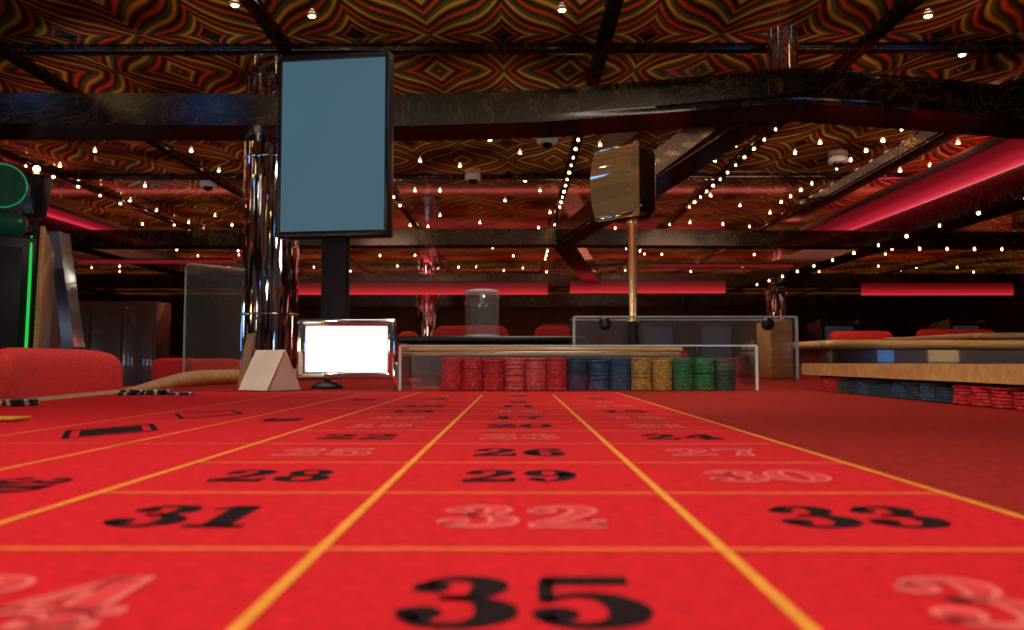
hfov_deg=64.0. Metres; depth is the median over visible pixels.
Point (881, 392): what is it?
chip
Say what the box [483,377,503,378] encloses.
chip
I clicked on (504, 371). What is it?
chip
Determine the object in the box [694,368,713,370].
chip
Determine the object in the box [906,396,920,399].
chip
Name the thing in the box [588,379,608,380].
chip
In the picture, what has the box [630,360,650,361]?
chip
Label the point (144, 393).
chip
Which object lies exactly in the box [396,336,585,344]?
countertop
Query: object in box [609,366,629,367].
chip
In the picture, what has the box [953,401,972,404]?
chip
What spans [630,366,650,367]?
chip
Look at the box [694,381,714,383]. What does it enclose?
chip
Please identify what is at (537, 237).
ceiling beam
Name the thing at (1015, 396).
chip
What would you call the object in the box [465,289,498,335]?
clear jar
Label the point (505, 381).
chip
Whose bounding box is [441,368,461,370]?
chip
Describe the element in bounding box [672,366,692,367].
chip
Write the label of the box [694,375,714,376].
chip
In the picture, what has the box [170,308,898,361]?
wall
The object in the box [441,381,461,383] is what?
chip
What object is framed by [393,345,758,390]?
rack
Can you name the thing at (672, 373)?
chip
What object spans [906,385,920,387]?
chip
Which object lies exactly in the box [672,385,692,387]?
chip
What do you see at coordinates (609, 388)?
chip
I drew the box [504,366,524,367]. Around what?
chip
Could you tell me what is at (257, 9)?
trim
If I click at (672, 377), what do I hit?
chip
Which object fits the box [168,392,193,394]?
chip
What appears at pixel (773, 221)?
trim
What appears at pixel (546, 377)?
chip
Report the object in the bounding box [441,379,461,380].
chip
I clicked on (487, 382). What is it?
chip
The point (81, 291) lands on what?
wall
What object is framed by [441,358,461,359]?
chip
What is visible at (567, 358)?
chip
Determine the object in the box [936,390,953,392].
chip
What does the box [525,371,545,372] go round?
chip
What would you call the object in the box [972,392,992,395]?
chip
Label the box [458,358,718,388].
chips
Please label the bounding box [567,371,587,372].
chip
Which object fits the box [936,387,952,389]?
chip
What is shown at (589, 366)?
chip
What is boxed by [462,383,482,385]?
chip
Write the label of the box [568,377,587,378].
chip
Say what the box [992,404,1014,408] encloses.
chip
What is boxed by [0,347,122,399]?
chair
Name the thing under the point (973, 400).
chip
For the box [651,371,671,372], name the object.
chip
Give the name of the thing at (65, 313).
machine
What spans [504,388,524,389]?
chip
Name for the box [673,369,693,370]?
chip
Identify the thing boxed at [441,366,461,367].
chip
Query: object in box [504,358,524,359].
chip
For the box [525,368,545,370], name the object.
chip
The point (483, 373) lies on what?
chip
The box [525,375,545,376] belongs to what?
chip
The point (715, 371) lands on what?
chip
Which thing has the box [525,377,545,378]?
chip
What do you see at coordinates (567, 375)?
chip
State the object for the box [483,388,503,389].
chip
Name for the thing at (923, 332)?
sofa
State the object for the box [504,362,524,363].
chip
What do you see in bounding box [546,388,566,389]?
chip
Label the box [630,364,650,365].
chip
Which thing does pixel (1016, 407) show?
chip
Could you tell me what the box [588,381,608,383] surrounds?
chip
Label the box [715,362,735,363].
chip
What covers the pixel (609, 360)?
chip
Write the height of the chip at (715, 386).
0.004 m
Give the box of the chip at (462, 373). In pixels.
[462,373,481,374]
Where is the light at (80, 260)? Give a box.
[78,258,237,263]
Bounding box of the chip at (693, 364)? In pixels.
[693,364,713,365]
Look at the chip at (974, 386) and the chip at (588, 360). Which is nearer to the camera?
the chip at (974, 386)
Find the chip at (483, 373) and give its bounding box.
[483,373,503,374]
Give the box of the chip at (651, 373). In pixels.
[651,373,671,374]
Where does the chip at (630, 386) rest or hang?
on the chip at (630, 388)
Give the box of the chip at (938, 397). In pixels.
[937,396,952,399]
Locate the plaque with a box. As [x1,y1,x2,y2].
[0,416,30,420]
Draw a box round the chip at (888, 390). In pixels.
[880,389,892,391]
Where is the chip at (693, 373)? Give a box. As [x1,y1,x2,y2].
[693,373,713,374]
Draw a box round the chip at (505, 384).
[504,383,524,385]
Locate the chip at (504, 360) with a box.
[504,360,524,361]
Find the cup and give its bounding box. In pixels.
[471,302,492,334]
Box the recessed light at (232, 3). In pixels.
[229,1,240,6]
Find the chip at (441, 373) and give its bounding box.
[441,373,461,374]
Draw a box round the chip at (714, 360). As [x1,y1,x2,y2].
[714,360,734,361]
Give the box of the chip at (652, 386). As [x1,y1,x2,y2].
[651,385,671,387]
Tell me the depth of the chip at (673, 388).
1.75 m
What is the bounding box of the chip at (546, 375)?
[546,375,566,376]
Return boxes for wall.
[77,288,125,294]
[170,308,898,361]
[182,263,244,372]
[898,288,1023,336]
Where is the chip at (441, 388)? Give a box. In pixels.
[441,388,461,389]
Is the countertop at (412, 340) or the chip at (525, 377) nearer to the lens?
the chip at (525, 377)
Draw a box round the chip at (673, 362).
[673,362,693,363]
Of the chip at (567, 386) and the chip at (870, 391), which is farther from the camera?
the chip at (567, 386)
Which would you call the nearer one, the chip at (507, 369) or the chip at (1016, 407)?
the chip at (1016, 407)
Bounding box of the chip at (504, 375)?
[504,375,524,376]
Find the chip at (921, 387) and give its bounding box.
[920,386,948,388]
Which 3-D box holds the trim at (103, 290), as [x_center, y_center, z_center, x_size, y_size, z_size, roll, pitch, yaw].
[0.156,-0.747,25.584,25.900,0.055,0.100,0,-3,0]
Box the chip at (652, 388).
[651,388,671,389]
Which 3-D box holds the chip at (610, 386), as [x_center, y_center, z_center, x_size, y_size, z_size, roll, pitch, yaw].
[0.233,0.155,1.776,0.045,0.004,0.045,-3,-4,42]
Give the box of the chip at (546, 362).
[546,362,566,363]
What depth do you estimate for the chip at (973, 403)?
1.11 m
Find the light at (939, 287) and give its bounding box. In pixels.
[859,281,1013,294]
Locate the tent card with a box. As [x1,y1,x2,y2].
[238,350,300,390]
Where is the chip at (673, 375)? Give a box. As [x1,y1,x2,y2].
[673,375,693,376]
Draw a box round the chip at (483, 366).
[483,366,503,367]
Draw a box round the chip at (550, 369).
[546,368,566,370]
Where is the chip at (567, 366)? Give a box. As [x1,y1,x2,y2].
[567,366,587,367]
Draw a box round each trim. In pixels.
[0,41,374,273]
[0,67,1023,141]
[0,148,303,273]
[0,209,236,287]
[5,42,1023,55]
[24,173,1001,180]
[75,273,1023,287]
[78,294,971,307]
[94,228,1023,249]
[103,290,860,291]
[240,0,453,273]
[539,0,623,273]
[554,248,600,282]
[556,122,770,243]
[590,0,924,293]
[639,78,1023,293]
[720,288,743,293]
[741,165,1023,287]
[778,80,1023,223]
[797,250,988,293]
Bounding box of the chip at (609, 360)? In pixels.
[609,360,629,361]
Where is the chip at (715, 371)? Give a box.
[715,371,735,372]
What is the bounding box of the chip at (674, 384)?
[673,383,693,385]
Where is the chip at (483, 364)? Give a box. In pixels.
[483,364,503,365]
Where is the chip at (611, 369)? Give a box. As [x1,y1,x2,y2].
[609,368,629,370]
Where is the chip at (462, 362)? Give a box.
[462,362,482,363]
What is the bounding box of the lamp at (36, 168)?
[33,166,39,171]
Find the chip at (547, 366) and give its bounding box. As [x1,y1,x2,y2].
[546,366,566,367]
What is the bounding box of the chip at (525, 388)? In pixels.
[525,388,545,389]
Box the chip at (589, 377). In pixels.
[588,377,608,378]
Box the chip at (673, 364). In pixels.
[672,364,693,365]
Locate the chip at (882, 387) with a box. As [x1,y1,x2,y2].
[880,386,892,388]
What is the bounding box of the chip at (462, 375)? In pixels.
[462,375,481,376]
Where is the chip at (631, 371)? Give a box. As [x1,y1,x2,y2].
[631,371,650,372]
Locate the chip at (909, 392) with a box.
[905,391,920,393]
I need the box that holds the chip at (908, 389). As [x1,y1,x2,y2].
[906,388,919,390]
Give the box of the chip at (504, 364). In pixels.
[504,364,524,365]
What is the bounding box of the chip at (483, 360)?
[483,360,503,361]
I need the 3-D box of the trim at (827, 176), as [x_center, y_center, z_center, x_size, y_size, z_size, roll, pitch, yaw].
[0.059,-1.651,9.810,25.900,0.055,0.100,0,-3,0]
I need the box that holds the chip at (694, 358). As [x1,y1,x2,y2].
[694,358,713,359]
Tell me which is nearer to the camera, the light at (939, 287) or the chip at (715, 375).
the chip at (715, 375)
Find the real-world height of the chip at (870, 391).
0.004 m
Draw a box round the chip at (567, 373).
[567,373,587,374]
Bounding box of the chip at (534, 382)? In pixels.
[525,381,545,383]
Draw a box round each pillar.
[240,73,298,368]
[416,262,439,335]
[765,288,788,320]
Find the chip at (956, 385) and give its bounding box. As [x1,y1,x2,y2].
[952,384,973,387]
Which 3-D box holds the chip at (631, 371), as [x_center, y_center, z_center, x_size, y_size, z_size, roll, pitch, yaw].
[0.278,0.122,1.769,0.044,0.004,0.044,1,-3,-9]
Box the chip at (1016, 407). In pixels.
[1015,406,1023,409]
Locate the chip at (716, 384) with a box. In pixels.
[715,383,735,385]
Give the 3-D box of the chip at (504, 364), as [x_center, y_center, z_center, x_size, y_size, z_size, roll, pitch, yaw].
[0.005,0.109,1.784,0.045,0.004,0.045,0,-3,-1]
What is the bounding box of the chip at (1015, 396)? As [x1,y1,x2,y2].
[1014,395,1023,398]
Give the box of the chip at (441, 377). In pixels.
[441,377,461,378]
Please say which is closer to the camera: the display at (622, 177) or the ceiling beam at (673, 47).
the display at (622, 177)
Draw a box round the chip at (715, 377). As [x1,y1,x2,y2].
[715,377,735,378]
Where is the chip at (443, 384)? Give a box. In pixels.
[441,383,461,385]
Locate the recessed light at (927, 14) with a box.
[922,12,933,17]
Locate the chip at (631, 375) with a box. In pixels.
[631,375,651,376]
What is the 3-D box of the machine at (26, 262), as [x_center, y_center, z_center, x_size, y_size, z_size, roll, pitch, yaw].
[-2.632,0.166,3.960,0.652,1.842,0.666,1,-4,-24]
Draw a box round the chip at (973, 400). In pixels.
[972,399,991,402]
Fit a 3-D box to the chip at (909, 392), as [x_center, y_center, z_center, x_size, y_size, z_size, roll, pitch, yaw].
[0.657,0.124,1.321,0.042,0.004,0.042,0,-3,-4]
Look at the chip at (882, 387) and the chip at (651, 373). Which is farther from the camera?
the chip at (651, 373)
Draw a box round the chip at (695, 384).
[694,383,714,385]
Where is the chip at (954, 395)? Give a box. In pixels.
[953,394,972,397]
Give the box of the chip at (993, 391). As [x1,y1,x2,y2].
[992,390,1014,393]
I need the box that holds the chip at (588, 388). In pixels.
[588,388,608,389]
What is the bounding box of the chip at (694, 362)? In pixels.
[694,362,714,363]
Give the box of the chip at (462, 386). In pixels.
[462,386,482,387]
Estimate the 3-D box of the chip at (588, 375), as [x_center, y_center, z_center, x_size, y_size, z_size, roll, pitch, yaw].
[0.188,0.132,1.780,0.045,0.004,0.045,0,-3,4]
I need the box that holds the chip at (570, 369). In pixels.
[567,368,587,370]
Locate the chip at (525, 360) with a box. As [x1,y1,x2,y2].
[525,360,545,361]
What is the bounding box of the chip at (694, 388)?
[694,388,714,389]
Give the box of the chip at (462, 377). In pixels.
[462,377,482,378]
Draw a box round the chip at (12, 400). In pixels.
[2,398,39,402]
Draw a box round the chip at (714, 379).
[714,379,735,380]
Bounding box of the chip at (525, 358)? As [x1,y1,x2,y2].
[525,358,545,359]
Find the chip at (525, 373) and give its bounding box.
[525,373,545,374]
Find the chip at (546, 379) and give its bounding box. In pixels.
[546,379,566,380]
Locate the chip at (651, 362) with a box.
[651,362,671,363]
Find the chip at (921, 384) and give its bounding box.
[920,383,949,385]
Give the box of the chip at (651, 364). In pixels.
[651,364,671,365]
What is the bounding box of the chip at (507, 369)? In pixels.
[504,368,524,370]
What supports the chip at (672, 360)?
on the chip at (673, 362)
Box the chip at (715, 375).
[715,375,735,376]
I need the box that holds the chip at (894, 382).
[893,381,917,383]
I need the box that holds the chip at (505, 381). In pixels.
[504,381,524,382]
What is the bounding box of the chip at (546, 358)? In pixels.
[546,358,566,359]
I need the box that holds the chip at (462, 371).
[462,371,482,372]
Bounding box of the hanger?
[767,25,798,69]
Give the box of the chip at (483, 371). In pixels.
[483,371,503,372]
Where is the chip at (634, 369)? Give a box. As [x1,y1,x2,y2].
[630,368,650,370]
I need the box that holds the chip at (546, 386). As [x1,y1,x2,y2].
[546,386,566,387]
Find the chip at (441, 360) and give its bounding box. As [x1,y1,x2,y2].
[441,360,461,361]
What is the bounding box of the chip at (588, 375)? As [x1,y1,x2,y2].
[588,375,608,376]
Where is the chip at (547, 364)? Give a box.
[546,364,566,365]
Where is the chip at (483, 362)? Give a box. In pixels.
[483,362,503,363]
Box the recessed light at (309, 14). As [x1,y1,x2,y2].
[306,12,316,17]
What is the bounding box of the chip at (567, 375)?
[567,375,587,376]
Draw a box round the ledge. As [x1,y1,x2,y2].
[801,363,1023,386]
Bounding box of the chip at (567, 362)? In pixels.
[567,362,587,363]
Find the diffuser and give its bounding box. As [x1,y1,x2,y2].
[78,260,235,263]
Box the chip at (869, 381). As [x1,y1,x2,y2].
[868,380,892,382]
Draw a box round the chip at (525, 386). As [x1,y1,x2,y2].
[525,386,545,387]
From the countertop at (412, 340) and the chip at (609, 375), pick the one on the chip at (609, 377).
the chip at (609, 375)
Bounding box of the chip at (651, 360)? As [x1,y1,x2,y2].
[651,360,671,361]
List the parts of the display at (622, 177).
chrome trim, chrome trim, casing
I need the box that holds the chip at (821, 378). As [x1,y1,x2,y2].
[820,377,837,379]
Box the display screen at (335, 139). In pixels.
[276,50,393,318]
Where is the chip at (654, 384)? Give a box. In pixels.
[652,383,671,385]
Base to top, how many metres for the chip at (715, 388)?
0.004 m
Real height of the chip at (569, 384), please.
0.004 m
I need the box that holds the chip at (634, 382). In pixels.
[631,381,650,383]
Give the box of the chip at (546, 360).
[546,360,566,361]
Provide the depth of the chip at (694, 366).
1.75 m
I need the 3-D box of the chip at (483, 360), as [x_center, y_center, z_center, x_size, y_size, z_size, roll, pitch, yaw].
[-0.040,0.099,1.772,0.045,0.004,0.045,1,-3,-11]
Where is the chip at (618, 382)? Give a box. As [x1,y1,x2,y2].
[609,381,629,383]
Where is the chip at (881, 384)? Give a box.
[880,383,892,385]
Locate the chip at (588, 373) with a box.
[588,373,608,374]
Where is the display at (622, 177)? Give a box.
[590,140,655,346]
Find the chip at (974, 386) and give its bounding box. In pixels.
[971,385,1004,388]
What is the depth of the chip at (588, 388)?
1.75 m
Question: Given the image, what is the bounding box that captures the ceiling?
[0,0,1023,294]
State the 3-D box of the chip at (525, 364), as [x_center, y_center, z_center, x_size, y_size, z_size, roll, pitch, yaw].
[0.051,0.109,1.778,0.045,0.004,0.045,2,-4,-26]
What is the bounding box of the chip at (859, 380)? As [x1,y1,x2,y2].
[857,379,876,381]
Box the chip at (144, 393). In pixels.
[143,392,167,394]
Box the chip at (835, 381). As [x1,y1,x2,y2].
[828,380,846,382]
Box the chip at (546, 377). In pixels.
[546,377,566,378]
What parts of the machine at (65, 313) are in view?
wood panel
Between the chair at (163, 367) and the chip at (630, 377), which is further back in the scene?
the chair at (163, 367)
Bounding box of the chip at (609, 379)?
[609,379,629,380]
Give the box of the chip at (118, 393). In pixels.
[117,392,143,394]
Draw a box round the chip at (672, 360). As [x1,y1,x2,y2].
[672,360,693,361]
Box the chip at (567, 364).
[567,364,586,365]
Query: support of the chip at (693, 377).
on the chip at (694, 379)
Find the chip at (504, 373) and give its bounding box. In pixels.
[504,373,524,374]
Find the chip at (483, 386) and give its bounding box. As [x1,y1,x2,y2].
[483,386,503,387]
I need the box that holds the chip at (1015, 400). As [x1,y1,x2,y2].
[1014,399,1023,402]
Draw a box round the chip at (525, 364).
[525,364,545,365]
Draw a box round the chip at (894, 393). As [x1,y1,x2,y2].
[893,392,906,394]
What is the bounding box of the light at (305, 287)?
[298,281,547,294]
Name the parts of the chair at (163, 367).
backrest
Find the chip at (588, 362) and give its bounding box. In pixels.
[588,362,608,363]
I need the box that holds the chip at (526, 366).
[525,366,545,367]
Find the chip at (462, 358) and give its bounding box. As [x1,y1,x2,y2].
[462,358,482,359]
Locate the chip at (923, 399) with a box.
[921,398,936,400]
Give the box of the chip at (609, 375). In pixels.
[609,375,629,376]
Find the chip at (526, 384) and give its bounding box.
[525,383,545,385]
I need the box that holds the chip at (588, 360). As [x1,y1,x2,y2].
[588,360,608,361]
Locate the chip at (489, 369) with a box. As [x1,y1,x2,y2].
[483,368,503,370]
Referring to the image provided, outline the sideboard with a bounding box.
[58,301,170,386]
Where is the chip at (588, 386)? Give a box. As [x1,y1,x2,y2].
[588,386,608,387]
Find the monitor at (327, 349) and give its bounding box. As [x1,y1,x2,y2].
[297,319,396,388]
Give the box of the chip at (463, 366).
[462,366,482,367]
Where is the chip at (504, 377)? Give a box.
[504,377,524,378]
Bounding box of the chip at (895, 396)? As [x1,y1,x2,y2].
[893,395,905,397]
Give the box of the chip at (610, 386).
[609,385,629,387]
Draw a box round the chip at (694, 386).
[693,385,713,387]
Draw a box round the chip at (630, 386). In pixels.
[630,386,650,387]
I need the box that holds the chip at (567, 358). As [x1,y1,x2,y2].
[567,358,587,359]
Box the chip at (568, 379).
[567,379,587,380]
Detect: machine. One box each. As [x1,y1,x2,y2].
[0,163,54,348]
[48,231,84,349]
[540,321,580,346]
[638,321,679,351]
[692,321,737,357]
[807,319,860,340]
[929,319,986,328]
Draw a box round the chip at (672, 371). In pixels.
[672,371,692,372]
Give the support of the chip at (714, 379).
on the chip at (718, 382)
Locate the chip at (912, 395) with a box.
[906,393,921,396]
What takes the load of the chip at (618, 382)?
on the chip at (611, 384)
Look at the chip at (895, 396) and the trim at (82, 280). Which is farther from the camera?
the trim at (82, 280)
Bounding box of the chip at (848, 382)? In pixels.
[846,381,857,383]
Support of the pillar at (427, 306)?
on the floor
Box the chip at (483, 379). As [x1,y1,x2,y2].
[483,379,503,380]
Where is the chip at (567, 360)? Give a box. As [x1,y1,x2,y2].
[567,360,587,361]
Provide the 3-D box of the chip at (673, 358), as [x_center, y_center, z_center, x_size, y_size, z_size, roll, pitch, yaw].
[0.370,0.095,1.771,0.045,0.004,0.045,-1,-4,22]
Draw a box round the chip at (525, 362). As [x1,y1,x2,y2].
[525,362,545,363]
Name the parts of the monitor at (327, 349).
lit panel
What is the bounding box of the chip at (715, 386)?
[714,385,735,387]
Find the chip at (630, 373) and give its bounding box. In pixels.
[630,373,650,374]
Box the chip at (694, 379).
[694,379,714,380]
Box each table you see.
[0,369,1023,629]
[741,340,1023,371]
[884,333,1023,339]
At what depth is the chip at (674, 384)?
1.75 m
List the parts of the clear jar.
lid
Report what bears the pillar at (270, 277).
on the floor
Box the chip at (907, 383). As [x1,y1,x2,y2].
[906,382,933,384]
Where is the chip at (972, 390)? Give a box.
[971,389,992,392]
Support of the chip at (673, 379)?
on the chip at (676, 382)
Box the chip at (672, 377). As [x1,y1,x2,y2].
[672,377,692,378]
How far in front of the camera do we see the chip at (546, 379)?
1.76 m
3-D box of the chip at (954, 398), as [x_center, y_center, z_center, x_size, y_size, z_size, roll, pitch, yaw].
[0.653,0.120,1.171,0.042,0.004,0.042,2,-4,-29]
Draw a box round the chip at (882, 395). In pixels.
[880,394,892,396]
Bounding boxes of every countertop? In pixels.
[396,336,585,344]
[396,336,585,377]
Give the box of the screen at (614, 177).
[590,140,638,221]
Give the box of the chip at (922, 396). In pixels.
[920,395,936,397]
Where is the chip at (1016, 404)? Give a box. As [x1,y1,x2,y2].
[1015,403,1023,406]
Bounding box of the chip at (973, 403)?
[972,402,992,406]
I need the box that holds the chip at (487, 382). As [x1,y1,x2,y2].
[483,381,503,383]
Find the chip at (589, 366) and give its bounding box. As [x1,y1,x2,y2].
[588,366,608,367]
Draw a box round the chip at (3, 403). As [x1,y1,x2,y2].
[2,402,39,405]
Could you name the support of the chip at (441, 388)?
on the table at (787, 503)
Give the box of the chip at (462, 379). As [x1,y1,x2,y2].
[462,379,482,380]
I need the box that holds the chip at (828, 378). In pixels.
[828,378,849,379]
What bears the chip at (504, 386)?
on the chip at (504, 388)
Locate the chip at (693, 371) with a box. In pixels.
[693,371,714,372]
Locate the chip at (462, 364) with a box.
[462,364,482,365]
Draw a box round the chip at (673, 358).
[673,358,693,359]
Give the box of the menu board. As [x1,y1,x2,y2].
[237,333,255,385]
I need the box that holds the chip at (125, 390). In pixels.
[119,389,145,391]
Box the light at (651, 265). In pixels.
[649,263,792,267]
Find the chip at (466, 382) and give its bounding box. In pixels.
[462,381,482,383]
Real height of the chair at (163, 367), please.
0.901 m
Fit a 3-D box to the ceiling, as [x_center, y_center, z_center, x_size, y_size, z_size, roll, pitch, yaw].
[0.073,-1.650,12.114,26.000,0.200,32.000,0,-3,0]
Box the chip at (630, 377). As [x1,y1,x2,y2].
[630,377,650,378]
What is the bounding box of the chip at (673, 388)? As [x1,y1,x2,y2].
[673,388,693,389]
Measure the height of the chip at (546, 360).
0.004 m
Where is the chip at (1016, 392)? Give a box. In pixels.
[1013,391,1023,395]
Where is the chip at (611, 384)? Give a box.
[609,383,629,385]
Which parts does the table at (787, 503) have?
armrest rail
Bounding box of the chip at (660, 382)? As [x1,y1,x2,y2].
[651,381,671,383]
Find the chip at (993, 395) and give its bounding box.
[992,394,1013,397]
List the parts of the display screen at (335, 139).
lit panel, post, casing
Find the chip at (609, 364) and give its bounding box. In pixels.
[609,364,629,365]
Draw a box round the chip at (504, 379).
[504,379,524,380]
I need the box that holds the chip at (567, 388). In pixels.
[567,388,587,389]
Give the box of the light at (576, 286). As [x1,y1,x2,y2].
[570,280,725,292]
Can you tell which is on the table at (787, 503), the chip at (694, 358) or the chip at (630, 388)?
the chip at (630, 388)
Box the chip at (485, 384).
[483,383,503,385]
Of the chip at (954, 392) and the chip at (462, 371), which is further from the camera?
the chip at (462, 371)
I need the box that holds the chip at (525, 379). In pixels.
[525,379,545,380]
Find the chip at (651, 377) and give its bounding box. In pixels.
[651,377,671,378]
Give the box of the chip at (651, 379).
[651,379,671,380]
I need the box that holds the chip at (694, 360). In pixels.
[694,360,713,361]
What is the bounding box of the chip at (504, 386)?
[504,386,524,387]
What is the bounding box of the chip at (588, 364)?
[588,364,608,365]
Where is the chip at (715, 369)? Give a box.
[715,369,735,370]
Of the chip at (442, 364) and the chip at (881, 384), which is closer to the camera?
the chip at (881, 384)
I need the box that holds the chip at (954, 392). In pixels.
[953,391,971,394]
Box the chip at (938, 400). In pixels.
[937,399,953,402]
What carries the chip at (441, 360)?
on the chip at (441, 362)
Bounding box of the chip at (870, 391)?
[868,390,879,392]
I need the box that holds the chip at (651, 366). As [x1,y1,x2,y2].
[651,366,671,367]
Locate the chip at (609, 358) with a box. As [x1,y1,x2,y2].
[609,358,629,359]
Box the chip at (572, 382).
[567,381,587,383]
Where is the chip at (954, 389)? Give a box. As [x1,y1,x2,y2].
[953,388,970,390]
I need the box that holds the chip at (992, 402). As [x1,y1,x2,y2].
[991,401,1015,404]
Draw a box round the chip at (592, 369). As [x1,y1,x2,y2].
[588,368,608,370]
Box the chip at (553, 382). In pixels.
[546,381,566,383]
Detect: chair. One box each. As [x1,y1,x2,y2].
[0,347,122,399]
[123,358,196,387]
[195,359,239,369]
[647,350,687,357]
[721,357,754,377]
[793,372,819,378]
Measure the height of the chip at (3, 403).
0.004 m
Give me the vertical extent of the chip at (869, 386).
0.004 m
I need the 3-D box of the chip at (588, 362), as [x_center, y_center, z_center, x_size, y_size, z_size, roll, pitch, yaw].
[0.187,0.105,1.782,0.045,0.004,0.045,-1,-4,21]
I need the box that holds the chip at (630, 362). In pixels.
[630,362,650,363]
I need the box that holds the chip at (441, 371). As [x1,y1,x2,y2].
[441,371,460,372]
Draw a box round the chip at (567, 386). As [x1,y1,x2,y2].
[567,386,587,387]
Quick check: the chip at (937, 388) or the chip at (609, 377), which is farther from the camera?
the chip at (609, 377)
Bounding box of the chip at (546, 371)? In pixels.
[546,371,566,372]
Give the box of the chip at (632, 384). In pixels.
[631,383,651,385]
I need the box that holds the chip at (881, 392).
[880,391,892,393]
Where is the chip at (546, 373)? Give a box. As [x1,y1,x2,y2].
[546,373,566,374]
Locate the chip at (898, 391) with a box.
[892,389,906,392]
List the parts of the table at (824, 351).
armrest rail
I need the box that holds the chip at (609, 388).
[609,388,629,389]
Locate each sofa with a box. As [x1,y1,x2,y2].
[397,331,417,377]
[434,326,507,335]
[534,326,568,335]
[828,331,891,339]
[916,329,993,335]
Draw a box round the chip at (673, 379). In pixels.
[673,379,693,380]
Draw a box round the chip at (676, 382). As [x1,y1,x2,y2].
[672,381,693,383]
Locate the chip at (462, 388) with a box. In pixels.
[462,388,482,389]
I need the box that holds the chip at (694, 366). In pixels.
[693,366,714,367]
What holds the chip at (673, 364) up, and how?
on the chip at (673, 366)
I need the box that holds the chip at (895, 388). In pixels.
[893,387,905,389]
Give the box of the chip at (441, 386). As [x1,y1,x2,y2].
[441,386,461,387]
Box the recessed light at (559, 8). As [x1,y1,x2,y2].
[557,6,566,11]
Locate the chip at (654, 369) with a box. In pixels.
[651,368,671,370]
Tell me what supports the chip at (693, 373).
on the chip at (694, 375)
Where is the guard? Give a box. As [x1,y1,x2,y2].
[569,316,798,378]
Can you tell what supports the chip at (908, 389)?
on the chip at (909, 392)
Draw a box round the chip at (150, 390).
[145,389,171,391]
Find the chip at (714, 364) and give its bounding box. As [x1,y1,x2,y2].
[714,364,734,365]
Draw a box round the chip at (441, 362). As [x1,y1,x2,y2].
[441,362,461,363]
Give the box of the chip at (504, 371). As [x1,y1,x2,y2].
[504,371,524,372]
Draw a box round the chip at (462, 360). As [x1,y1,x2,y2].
[462,360,482,361]
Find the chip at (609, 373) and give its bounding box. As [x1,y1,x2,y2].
[609,373,629,374]
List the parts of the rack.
corner post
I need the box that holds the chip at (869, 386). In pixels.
[868,385,879,387]
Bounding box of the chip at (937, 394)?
[936,393,953,396]
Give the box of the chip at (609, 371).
[609,371,629,372]
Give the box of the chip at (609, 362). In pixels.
[609,362,629,363]
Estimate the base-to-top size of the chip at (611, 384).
0.004 m
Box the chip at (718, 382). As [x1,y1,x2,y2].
[715,381,735,383]
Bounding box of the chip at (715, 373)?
[715,373,735,374]
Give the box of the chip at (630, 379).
[630,379,650,380]
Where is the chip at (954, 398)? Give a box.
[953,397,972,400]
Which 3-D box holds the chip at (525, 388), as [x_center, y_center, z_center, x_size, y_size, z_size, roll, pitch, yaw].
[0.051,0.160,1.777,0.045,0.004,0.045,0,-3,-8]
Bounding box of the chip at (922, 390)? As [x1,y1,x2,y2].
[920,389,935,391]
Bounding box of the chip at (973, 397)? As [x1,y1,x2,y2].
[972,396,992,399]
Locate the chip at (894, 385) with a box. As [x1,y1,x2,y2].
[892,384,905,386]
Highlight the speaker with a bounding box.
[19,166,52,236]
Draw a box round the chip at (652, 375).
[652,375,671,376]
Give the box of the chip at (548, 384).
[546,383,566,385]
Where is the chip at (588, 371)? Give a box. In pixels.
[588,371,608,372]
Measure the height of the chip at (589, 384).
0.004 m
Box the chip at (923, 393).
[921,392,935,394]
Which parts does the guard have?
panel, knob, knob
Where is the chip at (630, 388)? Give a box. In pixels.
[630,388,651,389]
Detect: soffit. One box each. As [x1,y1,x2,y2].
[47,200,127,232]
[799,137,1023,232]
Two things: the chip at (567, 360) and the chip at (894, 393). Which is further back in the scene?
the chip at (567, 360)
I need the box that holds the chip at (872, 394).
[868,393,879,395]
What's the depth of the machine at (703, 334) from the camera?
13.20 m
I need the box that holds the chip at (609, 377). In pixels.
[609,377,629,378]
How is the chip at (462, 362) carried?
on the chip at (462, 364)
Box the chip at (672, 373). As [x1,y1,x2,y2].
[672,373,692,374]
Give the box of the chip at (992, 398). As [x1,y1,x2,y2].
[991,397,1014,400]
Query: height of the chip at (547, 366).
0.004 m
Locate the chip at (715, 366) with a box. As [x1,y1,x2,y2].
[715,366,735,367]
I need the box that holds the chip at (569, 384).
[567,383,587,385]
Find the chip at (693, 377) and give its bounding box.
[693,377,713,378]
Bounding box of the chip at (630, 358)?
[630,358,651,359]
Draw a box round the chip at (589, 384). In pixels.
[588,383,608,385]
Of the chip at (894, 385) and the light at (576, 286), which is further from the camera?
the light at (576, 286)
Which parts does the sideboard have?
door, door, door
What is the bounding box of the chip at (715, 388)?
[715,388,735,389]
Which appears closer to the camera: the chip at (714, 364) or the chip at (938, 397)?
the chip at (938, 397)
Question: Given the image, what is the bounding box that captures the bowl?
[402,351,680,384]
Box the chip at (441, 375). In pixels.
[441,375,461,376]
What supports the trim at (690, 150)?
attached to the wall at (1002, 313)
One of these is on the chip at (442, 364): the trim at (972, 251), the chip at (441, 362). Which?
the chip at (441, 362)
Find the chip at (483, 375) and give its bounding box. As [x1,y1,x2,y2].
[483,375,503,376]
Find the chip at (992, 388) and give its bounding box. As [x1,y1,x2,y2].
[991,387,1023,390]
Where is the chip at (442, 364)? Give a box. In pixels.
[441,364,461,365]
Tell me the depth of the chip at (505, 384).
1.76 m
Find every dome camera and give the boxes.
[199,180,216,190]
[465,173,480,184]
[537,137,556,148]
[828,155,847,167]

